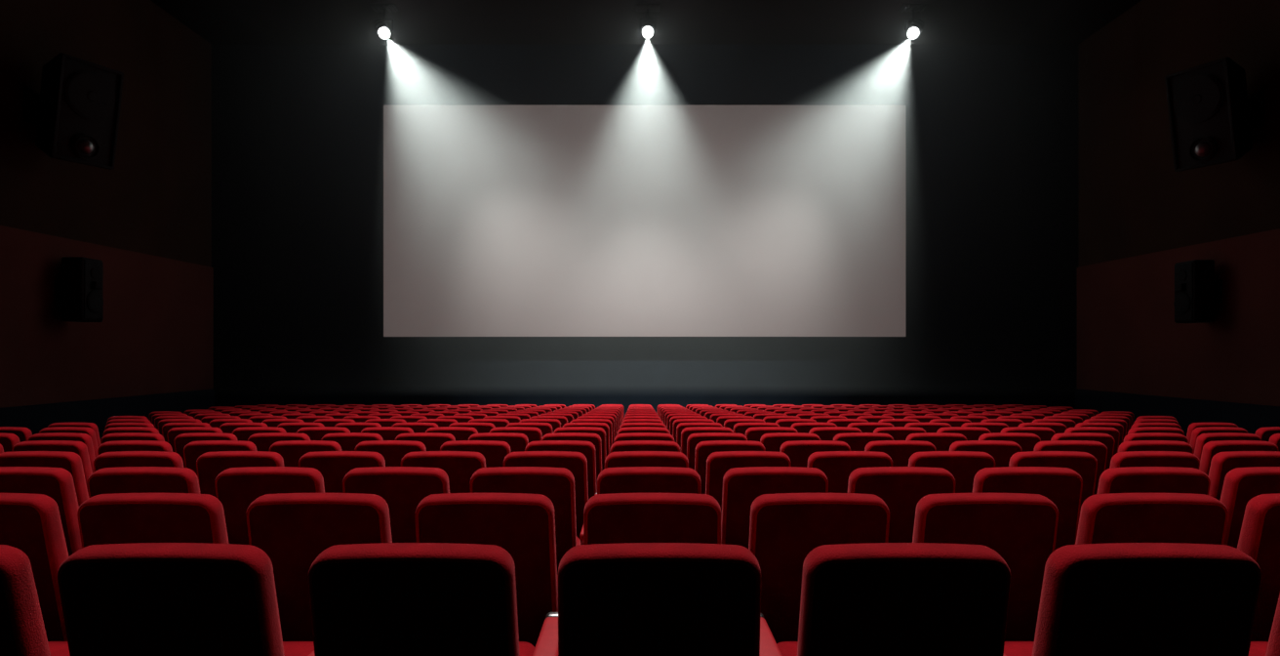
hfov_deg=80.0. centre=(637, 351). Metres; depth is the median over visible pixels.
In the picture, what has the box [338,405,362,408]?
seat
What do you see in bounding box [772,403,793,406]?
seat
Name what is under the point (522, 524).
seat
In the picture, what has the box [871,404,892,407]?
seat
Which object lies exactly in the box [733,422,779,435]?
seat
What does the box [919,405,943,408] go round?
seat
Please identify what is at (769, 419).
seat
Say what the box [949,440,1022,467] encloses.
seat
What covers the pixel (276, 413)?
seat
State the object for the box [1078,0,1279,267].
wall
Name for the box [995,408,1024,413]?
seat
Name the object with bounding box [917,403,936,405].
seat
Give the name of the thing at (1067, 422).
seat
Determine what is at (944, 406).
seat
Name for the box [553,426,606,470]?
seat
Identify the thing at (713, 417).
seat
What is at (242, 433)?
seat
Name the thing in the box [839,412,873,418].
seat
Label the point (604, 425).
seat
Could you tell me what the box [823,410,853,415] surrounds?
seat
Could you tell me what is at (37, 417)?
baseboard
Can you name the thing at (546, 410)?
seat
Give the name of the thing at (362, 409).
seat
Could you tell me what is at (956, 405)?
seat
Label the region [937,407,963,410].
seat
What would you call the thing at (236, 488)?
seat
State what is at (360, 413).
seat
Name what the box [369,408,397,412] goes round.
seat
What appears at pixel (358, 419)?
seat
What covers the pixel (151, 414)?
seat
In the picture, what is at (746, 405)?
seat
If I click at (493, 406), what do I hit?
seat
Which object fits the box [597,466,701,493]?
seat
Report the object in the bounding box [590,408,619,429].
seat
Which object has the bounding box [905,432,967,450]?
seat
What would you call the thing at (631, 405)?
seat
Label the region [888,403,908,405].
seat
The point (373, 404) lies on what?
seat
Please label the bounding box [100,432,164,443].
seat
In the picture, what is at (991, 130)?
wall
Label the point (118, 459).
seat
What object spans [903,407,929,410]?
seat
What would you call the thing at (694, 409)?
seat
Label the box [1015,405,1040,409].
seat
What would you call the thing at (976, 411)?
seat
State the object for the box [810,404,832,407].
seat
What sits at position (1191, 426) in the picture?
seat
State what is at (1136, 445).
seat
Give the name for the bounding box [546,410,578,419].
seat
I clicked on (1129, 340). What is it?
wall panel
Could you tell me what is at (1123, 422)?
seat
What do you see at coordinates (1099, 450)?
seat
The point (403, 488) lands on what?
seat
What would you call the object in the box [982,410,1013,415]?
seat
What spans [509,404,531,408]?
seat
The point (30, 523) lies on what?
seat
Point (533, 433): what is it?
seat
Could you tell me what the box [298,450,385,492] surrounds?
seat
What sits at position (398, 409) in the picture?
seat
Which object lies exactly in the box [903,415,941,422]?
seat
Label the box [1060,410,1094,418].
seat
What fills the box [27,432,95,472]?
seat
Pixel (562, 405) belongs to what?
seat
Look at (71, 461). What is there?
seat
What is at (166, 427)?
seat
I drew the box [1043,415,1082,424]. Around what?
seat
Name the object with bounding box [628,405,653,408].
seat
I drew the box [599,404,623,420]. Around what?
seat
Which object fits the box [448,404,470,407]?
seat
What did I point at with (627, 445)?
seat
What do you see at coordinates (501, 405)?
seat
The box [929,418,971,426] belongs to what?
seat
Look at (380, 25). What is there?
spotlight
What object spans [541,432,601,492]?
seat
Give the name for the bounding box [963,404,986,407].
seat
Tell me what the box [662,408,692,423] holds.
seat
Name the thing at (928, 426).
seat
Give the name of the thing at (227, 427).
seat
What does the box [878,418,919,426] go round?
seat
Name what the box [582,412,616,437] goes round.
seat
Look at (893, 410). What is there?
seat
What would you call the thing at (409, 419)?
seat
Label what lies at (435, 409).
seat
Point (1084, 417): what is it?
seat
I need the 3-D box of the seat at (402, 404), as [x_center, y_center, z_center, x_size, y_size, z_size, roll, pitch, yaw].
[-5.035,1.675,17.335,0.661,0.994,0.731,0,0,0]
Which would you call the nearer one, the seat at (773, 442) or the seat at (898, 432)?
the seat at (773, 442)
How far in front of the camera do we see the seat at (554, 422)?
9.46 m
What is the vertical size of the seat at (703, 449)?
0.994 m
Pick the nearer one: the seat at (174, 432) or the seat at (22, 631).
the seat at (22, 631)
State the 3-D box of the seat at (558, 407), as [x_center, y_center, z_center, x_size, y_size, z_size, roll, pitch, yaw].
[-1.835,1.633,16.395,0.661,0.994,0.731,0,0,0]
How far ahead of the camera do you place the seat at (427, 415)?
11.34 m
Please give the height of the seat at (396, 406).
0.994 m
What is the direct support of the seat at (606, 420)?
on the floor
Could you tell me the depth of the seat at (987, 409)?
14.16 m
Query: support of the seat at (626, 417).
on the floor
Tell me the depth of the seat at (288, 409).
14.16 m
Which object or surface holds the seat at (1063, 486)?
on the floor
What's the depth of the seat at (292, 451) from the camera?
5.70 m
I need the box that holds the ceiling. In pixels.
[150,0,1141,43]
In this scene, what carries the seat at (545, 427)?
on the floor
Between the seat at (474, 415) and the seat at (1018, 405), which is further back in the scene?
the seat at (1018, 405)
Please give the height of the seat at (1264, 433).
0.994 m
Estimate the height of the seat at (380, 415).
0.994 m
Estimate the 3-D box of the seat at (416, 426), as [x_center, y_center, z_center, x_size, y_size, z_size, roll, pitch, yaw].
[-2.475,1.295,8.875,0.661,0.994,0.731,0,0,0]
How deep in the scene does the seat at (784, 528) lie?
2.90 m
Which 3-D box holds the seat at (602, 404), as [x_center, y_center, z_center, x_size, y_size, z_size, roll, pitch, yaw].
[-0.555,1.675,17.335,0.661,0.994,0.731,0,0,0]
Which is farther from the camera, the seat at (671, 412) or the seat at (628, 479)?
the seat at (671, 412)
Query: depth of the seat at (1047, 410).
13.22 m
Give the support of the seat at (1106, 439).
on the floor
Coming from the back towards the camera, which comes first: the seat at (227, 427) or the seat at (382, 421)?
the seat at (382, 421)
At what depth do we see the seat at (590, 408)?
16.05 m
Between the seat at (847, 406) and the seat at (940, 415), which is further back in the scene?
the seat at (847, 406)
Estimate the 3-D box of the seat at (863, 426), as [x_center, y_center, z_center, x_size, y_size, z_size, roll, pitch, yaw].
[2.645,1.295,8.875,0.661,0.994,0.731,0,0,0]
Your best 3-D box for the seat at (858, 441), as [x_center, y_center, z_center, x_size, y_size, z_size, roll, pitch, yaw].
[2.005,1.210,6.995,0.661,0.994,0.731,0,0,0]
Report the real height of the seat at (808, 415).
0.994 m
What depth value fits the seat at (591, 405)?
17.00 m
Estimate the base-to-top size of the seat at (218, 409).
0.994 m
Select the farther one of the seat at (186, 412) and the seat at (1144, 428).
the seat at (186, 412)
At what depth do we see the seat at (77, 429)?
7.58 m
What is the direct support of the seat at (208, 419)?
on the floor
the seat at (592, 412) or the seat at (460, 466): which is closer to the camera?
the seat at (460, 466)
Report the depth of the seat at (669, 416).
11.35 m
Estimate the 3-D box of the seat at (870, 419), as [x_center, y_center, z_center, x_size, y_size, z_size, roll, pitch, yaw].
[3.285,1.379,10.755,0.661,0.994,0.731,0,0,0]
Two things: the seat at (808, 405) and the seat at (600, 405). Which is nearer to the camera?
the seat at (600, 405)
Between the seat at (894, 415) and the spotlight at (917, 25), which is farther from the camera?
the spotlight at (917, 25)
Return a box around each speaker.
[23,52,123,169]
[54,256,103,321]
[1164,56,1264,171]
[1173,259,1222,322]
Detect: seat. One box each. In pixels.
[0,426,32,441]
[0,432,19,451]
[0,442,3,453]
[0,450,89,506]
[0,466,81,556]
[0,492,68,640]
[0,544,69,655]
[11,440,92,497]
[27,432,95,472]
[39,426,98,457]
[47,422,101,446]
[57,542,314,655]
[77,492,228,548]
[87,466,199,497]
[93,450,183,471]
[97,440,172,454]
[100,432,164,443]
[102,426,159,436]
[104,422,154,430]
[106,418,151,425]
[107,415,148,421]
[148,410,182,422]
[151,412,187,427]
[154,415,194,430]
[158,418,201,435]
[161,422,211,441]
[166,426,222,451]
[174,432,237,467]
[183,408,213,415]
[183,440,257,474]
[188,410,222,417]
[194,412,230,420]
[196,450,283,497]
[200,415,240,423]
[207,405,234,409]
[208,418,252,428]
[213,407,242,411]
[214,466,324,544]
[219,422,267,433]
[221,408,250,413]
[229,410,260,416]
[232,426,286,440]
[234,404,256,407]
[238,412,273,418]
[240,405,266,409]
[246,492,392,640]
[247,432,310,451]
[248,415,286,422]
[249,407,275,411]
[256,403,278,406]
[258,408,286,413]
[261,418,304,427]
[264,404,286,407]
[269,410,300,415]
[269,440,341,467]
[274,405,298,409]
[277,422,324,433]
[281,412,316,418]
[283,407,310,410]
[286,403,306,406]
[294,404,317,407]
[295,408,323,413]
[296,415,333,422]
[296,426,350,439]
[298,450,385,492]
[306,405,330,409]
[308,410,339,415]
[308,542,558,655]
[313,418,355,426]
[315,403,335,406]
[318,407,344,410]
[320,432,382,450]
[324,412,359,418]
[325,404,347,407]
[333,408,360,412]
[334,422,381,432]
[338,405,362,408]
[342,466,449,542]
[343,415,380,422]
[344,403,363,405]
[348,410,379,415]
[353,407,378,410]
[354,440,426,466]
[356,404,377,407]
[360,426,413,439]
[364,418,406,426]
[367,412,400,418]
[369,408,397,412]
[370,405,395,408]
[372,403,392,405]
[388,404,409,407]
[388,407,413,410]
[389,410,419,415]
[390,415,427,422]
[392,422,438,432]
[395,432,455,450]
[400,450,485,492]
[401,403,421,405]
[402,405,427,409]
[406,408,434,413]
[410,412,443,418]
[414,492,558,646]
[416,418,457,427]
[418,404,439,407]
[422,407,448,410]
[425,426,478,439]
[429,410,459,415]
[430,403,449,406]
[435,405,459,409]
[437,415,474,422]
[440,440,510,467]
[443,408,472,413]
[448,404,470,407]
[448,422,495,433]
[453,412,486,418]
[457,407,482,411]
[458,403,479,406]
[467,405,491,409]
[468,410,498,415]
[468,418,509,427]
[468,432,528,452]
[469,466,583,573]
[479,404,500,407]
[480,408,508,413]
[483,415,520,423]
[487,403,508,406]
[489,426,542,442]
[491,407,517,411]
[496,412,530,419]
[499,405,524,409]
[502,450,597,544]
[506,422,552,436]
[508,410,538,417]
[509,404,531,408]
[516,403,537,406]
[517,408,546,415]
[519,418,560,433]
[524,440,596,499]
[525,407,552,412]
[530,415,567,427]
[531,405,557,410]
[537,404,561,409]
[539,412,573,422]
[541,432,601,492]
[544,403,565,407]
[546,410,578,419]
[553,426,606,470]
[554,408,582,416]
[557,542,782,655]
[559,407,586,414]
[562,422,609,455]
[563,405,589,412]
[568,404,592,411]
[570,418,612,452]
[573,403,595,409]
[576,415,614,442]
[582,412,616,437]
[583,492,720,544]
[586,410,618,435]
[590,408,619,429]
[593,407,621,426]
[597,405,622,422]
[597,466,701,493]
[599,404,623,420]
[601,403,623,415]
[604,450,688,468]
[610,440,679,452]
[614,432,674,441]
[617,426,670,434]
[619,422,666,428]
[621,418,663,423]
[623,415,660,419]
[624,412,658,416]
[625,410,656,414]
[626,408,656,412]
[627,407,654,409]
[628,404,652,407]
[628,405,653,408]
[657,403,679,414]
[658,404,682,416]
[659,405,684,419]
[661,407,688,420]
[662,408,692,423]
[664,410,696,426]
[666,412,701,430]
[669,415,707,435]
[672,418,714,441]
[676,422,722,451]
[680,426,733,455]
[685,403,707,408]
[686,432,747,469]
[688,404,713,409]
[691,405,717,411]
[694,440,765,493]
[695,407,722,413]
[699,408,727,415]
[704,410,736,418]
[705,450,791,519]
[710,412,744,422]
[715,403,736,407]
[716,415,754,427]
[719,404,743,409]
[720,466,828,548]
[723,405,749,410]
[723,418,765,431]
[729,407,756,412]
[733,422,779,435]
[736,408,764,414]
[743,403,764,406]
[744,410,774,416]
[745,426,798,441]
[748,492,889,642]
[749,404,771,408]
[753,412,787,419]
[757,405,781,409]
[760,432,820,451]
[762,415,800,422]
[764,407,790,411]
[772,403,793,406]
[773,408,801,413]
[775,418,817,427]
[776,542,1010,655]
[780,404,801,407]
[780,440,850,467]
[784,410,814,415]
[790,405,813,409]
[790,422,837,433]
[796,412,830,418]
[799,407,824,411]
[801,403,822,406]
[807,450,892,492]
[808,426,861,439]
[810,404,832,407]
[810,408,839,413]
[810,415,847,422]
[822,405,845,409]
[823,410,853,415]
[827,418,868,427]
[831,403,850,406]
[833,407,859,410]
[833,432,893,450]
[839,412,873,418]
[840,404,862,407]
[847,408,875,413]
[847,422,893,432]
[847,466,955,542]
[854,405,878,409]
[856,415,894,422]
[859,403,879,405]
[863,410,893,415]
[864,440,936,466]
[868,407,893,410]
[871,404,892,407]
[873,426,925,439]
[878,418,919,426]
[881,412,916,418]
[884,408,912,412]
[886,405,910,408]
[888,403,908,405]
[903,404,924,407]
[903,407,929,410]
[903,410,934,415]
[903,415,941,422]
[904,422,951,432]
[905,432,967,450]
[908,450,995,492]
[912,492,1058,640]
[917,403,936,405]
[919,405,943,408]
[921,408,949,413]
[924,412,959,418]
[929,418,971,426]
[933,404,956,407]
[936,426,991,439]
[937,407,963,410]
[943,410,974,415]
[946,403,965,406]
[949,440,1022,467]
[950,415,988,422]
[951,405,975,409]
[958,408,987,413]
[960,422,1008,433]
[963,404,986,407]
[967,412,1001,418]
[971,407,998,410]
[972,466,1082,550]
[974,403,995,406]
[978,432,1040,451]
[980,418,1023,427]
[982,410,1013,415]
[983,405,1007,409]
[995,404,1016,407]
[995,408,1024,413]
[997,415,1035,422]
[1000,426,1055,440]
[1002,403,1024,406]
[1003,542,1261,655]
[1006,407,1033,411]
[1008,450,1097,523]
[1010,412,1045,419]
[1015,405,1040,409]
[1018,422,1066,433]
[1022,410,1054,416]
[1025,404,1047,407]
[1032,408,1061,413]
[1032,418,1076,428]
[1033,440,1107,494]
[1040,407,1068,411]
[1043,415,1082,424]
[1047,405,1074,409]
[1050,432,1114,469]
[1053,412,1089,421]
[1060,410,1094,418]
[1064,426,1119,455]
[1068,408,1098,415]
[1074,422,1123,447]
[1075,492,1228,544]
[1082,418,1127,441]
[1090,415,1129,435]
[1095,412,1132,430]
[1096,466,1210,494]
[1100,410,1134,425]
[1109,450,1199,469]
[1118,440,1193,453]
[1123,432,1188,442]
[1127,426,1184,435]
[1130,422,1181,429]
[1133,418,1178,424]
[1135,415,1176,420]
[1186,422,1238,443]
[1189,426,1247,453]
[1193,432,1261,460]
[1199,440,1279,476]
[1208,450,1279,500]
[1220,466,1279,548]
[1237,492,1279,640]
[1248,594,1279,655]
[1255,426,1279,440]
[1268,433,1279,451]
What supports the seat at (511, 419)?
on the floor
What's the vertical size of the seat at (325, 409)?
0.994 m
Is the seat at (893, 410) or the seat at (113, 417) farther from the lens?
the seat at (893, 410)
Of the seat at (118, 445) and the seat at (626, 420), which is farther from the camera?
the seat at (626, 420)
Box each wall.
[0,0,211,267]
[211,43,1078,417]
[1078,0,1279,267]
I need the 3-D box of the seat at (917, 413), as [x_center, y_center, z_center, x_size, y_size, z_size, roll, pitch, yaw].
[4.565,1.464,12.635,0.661,0.994,0.731,0,0,0]
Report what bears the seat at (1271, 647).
on the floor
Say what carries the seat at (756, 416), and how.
on the floor
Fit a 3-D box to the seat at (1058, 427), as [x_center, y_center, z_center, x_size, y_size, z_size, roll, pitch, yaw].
[4.565,1.295,8.875,0.661,0.994,0.731,0,0,0]
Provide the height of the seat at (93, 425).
0.994 m
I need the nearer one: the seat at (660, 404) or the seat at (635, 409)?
the seat at (635, 409)
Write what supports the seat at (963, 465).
on the floor
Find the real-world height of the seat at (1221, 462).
0.994 m
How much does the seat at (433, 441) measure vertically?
0.994 m
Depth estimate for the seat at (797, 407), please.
15.10 m
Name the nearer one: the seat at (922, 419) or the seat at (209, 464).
the seat at (209, 464)
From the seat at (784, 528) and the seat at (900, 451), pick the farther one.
the seat at (900, 451)
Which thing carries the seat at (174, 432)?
on the floor
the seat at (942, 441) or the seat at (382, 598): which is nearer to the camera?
the seat at (382, 598)
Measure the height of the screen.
6.621 m
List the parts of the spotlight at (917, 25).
len bulb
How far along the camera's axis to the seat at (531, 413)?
12.28 m
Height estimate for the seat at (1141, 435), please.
0.994 m
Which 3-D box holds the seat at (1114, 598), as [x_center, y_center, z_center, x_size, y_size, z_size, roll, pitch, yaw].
[1.365,0.999,2.295,0.661,0.994,0.731,0,0,0]
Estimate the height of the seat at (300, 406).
0.994 m
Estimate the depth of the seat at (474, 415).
11.34 m
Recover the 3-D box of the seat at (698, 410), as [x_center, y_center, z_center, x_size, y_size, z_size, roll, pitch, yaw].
[1.365,1.549,14.515,0.661,0.994,0.731,0,0,0]
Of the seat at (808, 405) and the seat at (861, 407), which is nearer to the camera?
the seat at (861, 407)
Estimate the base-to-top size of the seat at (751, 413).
0.994 m
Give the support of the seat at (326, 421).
on the floor
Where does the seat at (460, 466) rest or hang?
on the floor
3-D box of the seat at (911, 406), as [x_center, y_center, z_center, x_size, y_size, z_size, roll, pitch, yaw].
[5.845,1.633,16.395,0.661,0.994,0.731,0,0,0]
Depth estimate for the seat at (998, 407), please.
15.10 m
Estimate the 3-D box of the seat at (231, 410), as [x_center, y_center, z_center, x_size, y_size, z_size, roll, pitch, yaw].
[-6.955,1.506,13.575,0.661,0.994,0.731,0,0,0]
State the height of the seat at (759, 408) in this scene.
0.994 m
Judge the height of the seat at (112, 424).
0.994 m
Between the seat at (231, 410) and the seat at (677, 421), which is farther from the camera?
the seat at (231, 410)
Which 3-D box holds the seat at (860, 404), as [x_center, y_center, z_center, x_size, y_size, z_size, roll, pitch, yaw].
[5.205,1.675,17.335,0.661,0.994,0.731,0,0,0]
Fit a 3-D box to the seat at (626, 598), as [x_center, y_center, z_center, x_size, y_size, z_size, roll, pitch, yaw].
[0.085,0.999,2.295,0.661,0.994,0.731,0,0,0]
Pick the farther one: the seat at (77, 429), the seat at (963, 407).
the seat at (963, 407)
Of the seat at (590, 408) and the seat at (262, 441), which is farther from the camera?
the seat at (590, 408)
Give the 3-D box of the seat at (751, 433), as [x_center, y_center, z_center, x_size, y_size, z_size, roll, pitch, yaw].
[1.365,1.252,7.935,0.661,0.994,0.731,0,0,0]
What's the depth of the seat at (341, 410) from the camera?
13.22 m
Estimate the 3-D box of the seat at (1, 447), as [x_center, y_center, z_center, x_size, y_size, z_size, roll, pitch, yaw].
[-5.035,1.168,6.055,0.661,0.994,0.731,0,0,0]
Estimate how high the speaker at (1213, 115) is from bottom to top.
1.993 m
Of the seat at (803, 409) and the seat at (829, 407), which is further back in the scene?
the seat at (829, 407)
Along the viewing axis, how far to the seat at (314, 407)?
15.10 m
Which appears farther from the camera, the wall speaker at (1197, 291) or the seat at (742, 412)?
the wall speaker at (1197, 291)
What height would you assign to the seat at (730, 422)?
0.994 m
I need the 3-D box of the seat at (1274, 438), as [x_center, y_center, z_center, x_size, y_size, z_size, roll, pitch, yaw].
[5.845,1.210,6.995,0.661,0.994,0.731,0,0,0]
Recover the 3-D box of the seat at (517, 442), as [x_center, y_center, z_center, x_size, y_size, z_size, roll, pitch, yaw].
[-1.195,1.210,6.995,0.661,0.994,0.731,0,0,0]
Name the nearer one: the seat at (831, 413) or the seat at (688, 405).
the seat at (831, 413)
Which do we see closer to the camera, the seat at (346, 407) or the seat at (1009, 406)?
the seat at (346, 407)
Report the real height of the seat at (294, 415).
0.994 m
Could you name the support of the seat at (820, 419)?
on the floor
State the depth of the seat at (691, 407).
16.06 m
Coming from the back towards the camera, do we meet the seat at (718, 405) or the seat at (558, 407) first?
the seat at (718, 405)
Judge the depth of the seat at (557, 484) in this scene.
3.83 m
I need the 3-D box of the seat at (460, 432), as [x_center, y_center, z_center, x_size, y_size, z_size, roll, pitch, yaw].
[-1.835,1.252,7.935,0.661,0.994,0.731,0,0,0]
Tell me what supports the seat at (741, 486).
on the floor
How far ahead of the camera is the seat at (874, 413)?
12.28 m
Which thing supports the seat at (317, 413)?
on the floor
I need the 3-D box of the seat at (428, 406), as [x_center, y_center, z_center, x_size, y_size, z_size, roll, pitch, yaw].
[-4.395,1.633,16.395,0.661,0.994,0.731,0,0,0]
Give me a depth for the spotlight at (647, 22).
19.52 m
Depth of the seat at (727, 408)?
15.10 m
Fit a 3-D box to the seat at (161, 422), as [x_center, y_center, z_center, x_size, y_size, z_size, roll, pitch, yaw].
[-5.675,1.337,9.815,0.661,0.994,0.731,0,0,0]
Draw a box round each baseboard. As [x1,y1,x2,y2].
[0,388,214,439]
[1075,388,1279,436]
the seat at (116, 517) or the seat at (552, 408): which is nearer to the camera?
the seat at (116, 517)
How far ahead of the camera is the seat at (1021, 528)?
2.90 m
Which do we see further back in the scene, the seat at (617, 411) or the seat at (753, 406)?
the seat at (753, 406)
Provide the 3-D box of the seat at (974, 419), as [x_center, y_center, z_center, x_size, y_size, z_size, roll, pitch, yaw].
[4.565,1.379,10.755,0.661,0.994,0.731,0,0,0]
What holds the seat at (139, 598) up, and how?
on the floor
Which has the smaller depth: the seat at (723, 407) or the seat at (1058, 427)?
the seat at (1058, 427)
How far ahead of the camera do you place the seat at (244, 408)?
15.10 m
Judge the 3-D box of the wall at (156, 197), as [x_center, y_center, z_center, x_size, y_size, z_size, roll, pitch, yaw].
[-12.400,-3.077,9.500,0.200,11.546,25.000,0,0,0]
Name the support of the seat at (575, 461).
on the floor
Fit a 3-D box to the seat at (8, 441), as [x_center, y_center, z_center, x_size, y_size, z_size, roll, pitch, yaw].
[-5.705,1.210,6.995,0.720,0.994,0.729,0,0,0]
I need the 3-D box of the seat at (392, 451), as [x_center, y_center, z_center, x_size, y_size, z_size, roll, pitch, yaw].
[-1.835,1.168,6.055,0.661,0.994,0.731,0,0,0]
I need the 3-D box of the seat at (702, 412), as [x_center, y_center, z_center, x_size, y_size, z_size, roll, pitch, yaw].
[1.365,1.506,13.575,0.661,0.994,0.731,0,0,0]
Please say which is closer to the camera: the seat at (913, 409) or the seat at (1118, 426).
the seat at (1118, 426)
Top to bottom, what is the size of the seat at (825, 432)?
0.994 m
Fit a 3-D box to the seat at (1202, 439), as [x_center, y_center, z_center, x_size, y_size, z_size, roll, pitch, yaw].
[5.205,1.210,6.995,0.661,0.994,0.731,0,0,0]
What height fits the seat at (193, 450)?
0.994 m
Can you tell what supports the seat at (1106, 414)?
on the floor
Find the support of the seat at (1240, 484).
on the floor
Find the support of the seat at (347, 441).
on the floor
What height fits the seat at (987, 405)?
0.994 m
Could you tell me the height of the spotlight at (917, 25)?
0.819 m
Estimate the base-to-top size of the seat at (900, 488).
0.994 m
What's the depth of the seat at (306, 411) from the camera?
13.22 m
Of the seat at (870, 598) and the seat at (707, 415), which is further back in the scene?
the seat at (707, 415)
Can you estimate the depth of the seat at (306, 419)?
10.40 m
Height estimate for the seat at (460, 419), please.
0.994 m
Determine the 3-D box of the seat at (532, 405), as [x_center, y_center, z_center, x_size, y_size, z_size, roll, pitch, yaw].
[-2.475,1.675,17.335,0.661,0.994,0.731,0,0,0]
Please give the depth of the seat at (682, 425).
8.52 m
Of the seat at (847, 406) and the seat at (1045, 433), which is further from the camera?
the seat at (847, 406)
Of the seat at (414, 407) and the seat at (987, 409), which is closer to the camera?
the seat at (987, 409)
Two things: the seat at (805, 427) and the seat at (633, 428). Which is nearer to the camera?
the seat at (633, 428)
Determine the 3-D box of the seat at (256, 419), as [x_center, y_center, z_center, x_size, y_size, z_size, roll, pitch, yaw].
[-5.035,1.379,10.755,0.661,0.994,0.731,0,0,0]
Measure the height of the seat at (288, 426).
0.994 m
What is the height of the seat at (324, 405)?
0.994 m
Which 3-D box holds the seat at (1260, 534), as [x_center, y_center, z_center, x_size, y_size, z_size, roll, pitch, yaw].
[2.645,1.041,3.235,0.661,0.994,0.731,0,0,0]
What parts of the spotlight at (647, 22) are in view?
len bulb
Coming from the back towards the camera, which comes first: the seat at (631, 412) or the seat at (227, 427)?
the seat at (631, 412)
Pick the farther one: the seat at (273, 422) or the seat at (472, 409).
the seat at (472, 409)
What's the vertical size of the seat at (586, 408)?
0.994 m
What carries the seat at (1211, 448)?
on the floor
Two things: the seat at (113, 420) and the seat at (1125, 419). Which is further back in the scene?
the seat at (1125, 419)
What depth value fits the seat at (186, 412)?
13.22 m
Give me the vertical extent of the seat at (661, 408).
0.994 m
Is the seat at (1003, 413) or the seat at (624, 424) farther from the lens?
the seat at (1003, 413)
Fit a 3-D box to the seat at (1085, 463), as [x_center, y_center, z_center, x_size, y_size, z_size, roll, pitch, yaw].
[2.645,1.126,5.115,0.661,0.994,0.731,0,0,0]
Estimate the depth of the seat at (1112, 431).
7.58 m
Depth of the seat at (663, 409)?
14.17 m
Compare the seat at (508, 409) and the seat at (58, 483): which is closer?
the seat at (58, 483)
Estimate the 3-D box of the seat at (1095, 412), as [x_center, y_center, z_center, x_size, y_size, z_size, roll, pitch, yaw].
[7.765,1.506,13.575,0.661,0.994,0.731,0,0,0]
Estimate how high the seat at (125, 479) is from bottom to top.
0.994 m
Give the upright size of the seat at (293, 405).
0.994 m
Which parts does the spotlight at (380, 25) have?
len bulb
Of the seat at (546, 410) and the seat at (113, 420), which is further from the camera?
the seat at (546, 410)
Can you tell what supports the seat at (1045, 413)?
on the floor
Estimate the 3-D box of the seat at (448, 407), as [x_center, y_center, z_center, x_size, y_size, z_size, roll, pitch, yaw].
[-3.755,1.591,15.455,0.661,0.994,0.731,0,0,0]
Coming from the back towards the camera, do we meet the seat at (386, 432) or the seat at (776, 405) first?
the seat at (776, 405)
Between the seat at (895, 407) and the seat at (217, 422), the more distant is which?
the seat at (895, 407)
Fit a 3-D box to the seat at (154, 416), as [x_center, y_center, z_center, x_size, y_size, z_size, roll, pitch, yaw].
[-6.985,1.422,11.695,0.720,0.994,0.729,0,0,0]
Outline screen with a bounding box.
[383,105,905,336]
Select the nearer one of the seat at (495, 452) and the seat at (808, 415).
the seat at (495, 452)
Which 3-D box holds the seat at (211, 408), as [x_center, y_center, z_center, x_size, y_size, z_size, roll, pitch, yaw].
[-8.265,1.591,15.455,0.720,0.994,0.729,0,0,0]
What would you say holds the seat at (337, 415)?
on the floor
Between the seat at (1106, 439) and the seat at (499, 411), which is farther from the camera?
the seat at (499, 411)
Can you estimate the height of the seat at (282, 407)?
0.994 m
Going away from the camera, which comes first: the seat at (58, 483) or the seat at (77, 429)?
the seat at (58, 483)
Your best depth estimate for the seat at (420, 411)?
13.22 m
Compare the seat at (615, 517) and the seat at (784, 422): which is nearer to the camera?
the seat at (615, 517)
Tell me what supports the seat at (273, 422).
on the floor
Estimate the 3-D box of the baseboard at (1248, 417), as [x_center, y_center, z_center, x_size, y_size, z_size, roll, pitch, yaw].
[12.650,1.888,9.500,0.100,1.616,24.980,0,0,0]
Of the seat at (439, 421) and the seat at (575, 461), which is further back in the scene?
the seat at (439, 421)
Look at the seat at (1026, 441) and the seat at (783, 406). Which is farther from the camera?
the seat at (783, 406)
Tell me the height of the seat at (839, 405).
0.994 m
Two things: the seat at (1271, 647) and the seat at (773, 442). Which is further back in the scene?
the seat at (773, 442)
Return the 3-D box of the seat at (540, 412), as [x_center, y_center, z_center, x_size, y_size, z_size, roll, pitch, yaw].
[-1.835,1.506,13.575,0.661,0.994,0.731,0,0,0]
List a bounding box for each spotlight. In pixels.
[369,3,399,39]
[636,3,660,38]
[898,3,927,39]
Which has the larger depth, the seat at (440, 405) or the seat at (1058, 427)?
the seat at (440, 405)
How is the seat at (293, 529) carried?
on the floor
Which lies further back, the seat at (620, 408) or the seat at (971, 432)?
the seat at (620, 408)
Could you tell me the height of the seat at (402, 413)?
0.994 m
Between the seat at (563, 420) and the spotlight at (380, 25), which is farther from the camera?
the spotlight at (380, 25)
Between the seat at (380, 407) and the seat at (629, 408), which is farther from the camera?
the seat at (380, 407)
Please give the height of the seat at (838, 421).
0.994 m
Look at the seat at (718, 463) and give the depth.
4.76 m
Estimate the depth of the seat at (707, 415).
12.28 m
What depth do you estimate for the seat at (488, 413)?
12.28 m
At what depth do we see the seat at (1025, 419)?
10.40 m
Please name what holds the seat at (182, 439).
on the floor
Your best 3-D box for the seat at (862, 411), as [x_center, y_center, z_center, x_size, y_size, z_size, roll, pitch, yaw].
[3.925,1.506,13.575,0.661,0.994,0.731,0,0,0]
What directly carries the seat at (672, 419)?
on the floor
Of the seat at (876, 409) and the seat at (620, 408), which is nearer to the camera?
the seat at (876, 409)
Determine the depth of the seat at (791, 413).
12.28 m
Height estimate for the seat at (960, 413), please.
0.994 m
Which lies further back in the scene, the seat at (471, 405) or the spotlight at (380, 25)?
the spotlight at (380, 25)
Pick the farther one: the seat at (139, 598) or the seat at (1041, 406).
the seat at (1041, 406)
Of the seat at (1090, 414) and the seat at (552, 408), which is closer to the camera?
the seat at (1090, 414)
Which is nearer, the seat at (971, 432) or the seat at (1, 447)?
the seat at (1, 447)

